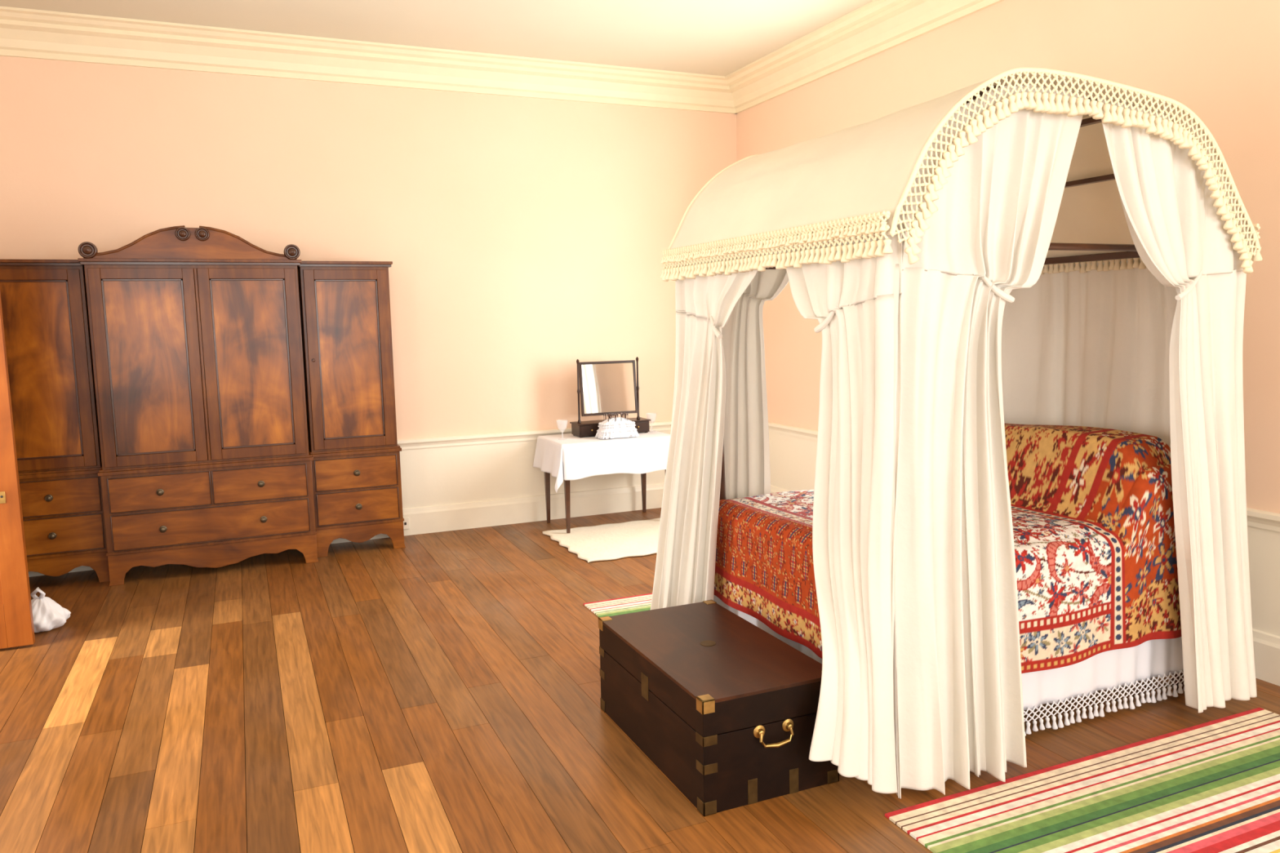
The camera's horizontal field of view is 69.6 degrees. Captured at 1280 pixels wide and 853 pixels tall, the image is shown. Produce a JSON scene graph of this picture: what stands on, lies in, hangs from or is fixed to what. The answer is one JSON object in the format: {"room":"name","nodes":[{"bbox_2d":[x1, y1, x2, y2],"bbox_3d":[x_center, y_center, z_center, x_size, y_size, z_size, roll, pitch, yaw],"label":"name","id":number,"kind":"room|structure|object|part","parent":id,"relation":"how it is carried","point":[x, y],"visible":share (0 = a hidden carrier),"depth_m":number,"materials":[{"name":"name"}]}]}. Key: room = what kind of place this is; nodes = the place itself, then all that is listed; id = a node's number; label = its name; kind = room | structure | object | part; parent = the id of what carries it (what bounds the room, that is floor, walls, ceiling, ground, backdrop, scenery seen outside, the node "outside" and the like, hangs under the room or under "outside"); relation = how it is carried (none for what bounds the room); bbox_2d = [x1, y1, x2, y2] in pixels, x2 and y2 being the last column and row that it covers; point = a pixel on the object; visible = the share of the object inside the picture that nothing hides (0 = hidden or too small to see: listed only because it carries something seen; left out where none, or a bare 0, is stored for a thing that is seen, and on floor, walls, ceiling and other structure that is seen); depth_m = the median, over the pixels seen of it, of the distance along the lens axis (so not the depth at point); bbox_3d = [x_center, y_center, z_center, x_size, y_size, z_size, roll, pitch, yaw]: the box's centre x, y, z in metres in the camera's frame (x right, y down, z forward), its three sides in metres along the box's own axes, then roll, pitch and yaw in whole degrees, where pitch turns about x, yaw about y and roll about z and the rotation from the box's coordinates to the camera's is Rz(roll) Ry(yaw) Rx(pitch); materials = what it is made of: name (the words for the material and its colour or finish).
{"room":"historic interior","nodes":[
{"label":"historic interior","id":0,"kind":"room"},
{"bbox_2d":[0,55,737,508],"bbox_3d":[-1.911,-0.905,6.854,6.320,3.570,0.200,-4,7,-23],"label":"wall","id":1,"kind":"structure","parent":0,"point":[525,239],"depth_m":6.90,"materials":[{"name":"paint"}]},
{"bbox_2d":[28,483,664,577],"bbox_3d":[-1.834,0.727,6.942,5.920,0.205,0.025,-4,7,-23],"label":"baseboard","id":2,"kind":"structure","parent":1,"relation":"attached to","point":[476,514],"depth_m":7.31,"materials":[{"name":"paint"}]},
{"bbox_2d":[0,5,735,113],"bbox_3d":[-1.857,-2.542,6.460,5.920,0.230,0.235,-4,7,-23],"label":"trim","id":3,"kind":"structure","parent":1,"relation":"attached to","point":[24,33],"depth_m":6.37,"materials":[{"name":"paint"}]},
{"bbox_2d":[403,517,409,529],"bbox_3d":[-1.771,0.733,6.949,0.060,0.090,0.015,-4,7,-23],"label":"wall socket","id":4,"kind":"object","parent":1,"relation":"attached to","point":[406,522],"visible":0.8,"depth_m":6.95,"materials":[{"name":"plastic"}]},
{"bbox_2d":[397,421,671,449],"bbox_3d":[-1.843,0.142,6.869,5.920,0.075,0.035,-4,7,-23],"label":"trim","id":5,"kind":"structure","parent":1,"relation":"attached to","point":[415,443],"depth_m":7.15,"materials":[{"name":"paint"}]},
{"bbox_2d":[0,0,873,75],"bbox_3d":[-0.191,-2.290,2.629,6.320,0.100,9.000,-4,7,-23],"label":"ceiling","id":6,"kind":"structure","parent":0,"point":[719,37],"depth_m":5.96,"materials":[{"name":"paint"}]},
{"bbox_2d":[0,507,1279,852],"bbox_3d":[-0.120,1.280,3.049,5.920,0.050,8.600,-4,7,-23],"label":"floor","id":7,"kind":"structure","parent":0,"point":[440,692],"depth_m":3.71,"materials":[{"name":"brown wood"}]},
{"bbox_2d":[30,586,71,632],"bbox_3d":[-3.209,0.973,4.928,0.270,0.241,0.236,-4,7,-23],"label":"doorstop","id":8,"kind":"object","parent":7,"relation":"on","point":[48,615],"visible":0.73,"depth_m":4.89,"materials":[{"name":"fabric"}]},
{"bbox_2d":[0,225,405,586],"bbox_3d":[-2.861,-0.169,6.076,2.458,2.228,0.547,-4,7,-23],"label":"wardrobe","id":9,"kind":"object","parent":7,"relation":"on","point":[202,396],"visible":0.97,"depth_m":5.84,"materials":[{"name":"brown wood"}]},
{"bbox_2d":[542,517,660,562],"bbox_3d":[0.081,0.802,6.777,1.374,0.016,0.990,-4,7,-23],"label":"rug","id":10,"kind":"object","parent":7,"relation":"on","point":[611,541],"visible":0.6,"depth_m":6.65,"materials":[{"name":"fabric"}]},
{"bbox_2d":[543,469,666,533],"bbox_3d":[-0.256,0.419,7.218,0.910,0.690,0.560,-4,7,-23],"label":"table","id":11,"kind":"object","parent":7,"relation":"on","point":[547,475],"visible":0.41,"depth_m":7.26,"materials":[{"name":"brown wood"}]},
{"bbox_2d":[533,429,670,493],"bbox_3d":[-0.241,0.262,7.159,1.096,0.372,0.656,-4,7,-23],"label":"tablecloth","id":12,"kind":"object","parent":11,"relation":"on","point":[569,456],"visible":0.72,"depth_m":6.92,"materials":[{"name":"fabric"}]},
{"bbox_2d":[569,356,650,437],"bbox_3d":[-0.235,-0.238,7.238,0.610,0.600,0.210,-4,7,-23],"label":"mirror","id":13,"kind":"object","parent":12,"relation":"on","point":[606,387],"visible":0.89,"depth_m":7.22,"materials":[{"name":"brown wood"}]},
{"bbox_2d":[595,412,639,439],"bbox_3d":[-0.177,-0.011,7.053,0.334,0.178,0.184,-4,7,-23],"label":"lace pincushion","id":14,"kind":"object","parent":12,"relation":"on","point":[615,427],"visible":1,"depth_m":7.00,"materials":[{"name":"fabric"}]},
{"bbox_2d":[583,593,652,617],"bbox_3d":[0.612,0.983,5.192,1.710,0.008,0.740,-4,7,-23],"label":"striped rug","id":15,"kind":"object","parent":7,"relation":"on","point":[627,605],"visible":0.14,"depth_m":5.14,"materials":[{"name":"multicoloured fabric"}]},
{"bbox_2d":[598,600,839,817],"bbox_3d":[0.264,1.005,3.456,0.525,0.390,0.956,-4,7,-23],"label":"chest","id":16,"kind":"object","parent":7,"relation":"on","point":[726,708],"visible":0.86,"depth_m":3.14,"materials":[{"name":"brown wood"}]},
{"bbox_2d":[650,66,1262,799],"bbox_3d":[1.180,-0.074,3.925,2.092,2.381,1.832,-4,7,-23],"label":"canopy bed","id":17,"kind":"object","parent":7,"relation":"on","point":[1024,287],"visible":0.94,"depth_m":3.41,"materials":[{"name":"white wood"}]},
{"bbox_2d":[713,422,1181,673],"bbox_3d":[1.283,0.436,4.066,1.637,0.834,1.481,-4,7,-23],"label":"quilt","id":18,"kind":"object","parent":17,"relation":"on","point":[1092,511],"depth_m":3.65,"materials":[{"name":"fabric"}]},
{"bbox_3d":[1.259,-0.068,4.000,1.731,2.350,1.483,-4,7,-23],"label":"bed frame","id":19,"kind":"part","parent":17,"relation":"part of","materials":[{"name":"brown wood"}]},
{"bbox_2d":[893,84,1086,799],"bbox_3d":[1.199,0.034,3.061,0.855,2.309,0.201,-4,7,-23],"label":"curtain","id":20,"kind":"object","parent":17,"relation":"hanging from","point":[978,190],"depth_m":3.04,"materials":[{"name":"fabric"}]},
{"bbox_2d":[1097,96,1257,713],"bbox_3d":[2.018,-0.030,3.440,0.918,2.275,0.171,-4,7,-23],"label":"curtain","id":21,"kind":"object","parent":17,"relation":"hanging from","point":[1188,220],"depth_m":3.52,"materials":[{"name":"fabric"}]},
{"bbox_2d":[884,707,1279,852],"bbox_3d":[1.826,1.234,2.854,1.840,0.008,1.000,-4,7,-23],"label":"striped rug","id":22,"kind":"object","parent":7,"relation":"on","point":[1213,786],"visible":1,"depth_m":2.98,"materials":[{"name":"multicoloured fabric"}]},
{"bbox_2d":[736,0,1279,636],"bbox_3d":[2.650,-0.666,4.050,0.200,3.570,8.600,-4,7,-23],"label":"wall","id":23,"kind":"structure","parent":0,"point":[1219,59],"depth_m":4.42,"materials":[{"name":"paint"}]},
{"bbox_2d":[724,0,1003,113],"bbox_3d":[2.418,-2.310,3.769,0.235,0.230,8.600,-4,7,-23],"label":"trim","id":24,"kind":"structure","parent":23,"relation":"attached to","point":[876,27],"depth_m":6.20,"materials":[{"name":"paint"}]},
{"bbox_2d":[768,422,1279,532],"bbox_3d":[2.563,0.377,4.126,0.035,0.075,8.600,-4,7,-23],"label":"trim","id":25,"kind":"structure","parent":23,"relation":"attached to","point":[1262,519],"depth_m":3.97,"materials":[{"name":"paint"}]},
{"bbox_2d":[770,484,1279,686],"bbox_3d":[2.580,0.963,4.197,0.025,0.205,8.600,-4,7,-23],"label":"baseboard","id":26,"kind":"structure","parent":23,"relation":"attached to","point":[1266,646],"depth_m":3.94,"materials":[{"name":"paint"}]},
{"bbox_3d":[-2.960,-0.270,1.637,0.200,3.570,8.600,-4,7,-23],"label":"wall","id":27,"kind":"structure","parent":0,"visible":0},
{"bbox_2d":[0,293,35,648],"bbox_3d":[-3.497,0.102,4.366,0.880,2.085,0.119,-4,7,-23],"label":"door","id":28,"kind":"structure","parent":27,"relation":"in","point":[16,621],"depth_m":4.59,"materials":[{"name":"brown wood"}]}
]}

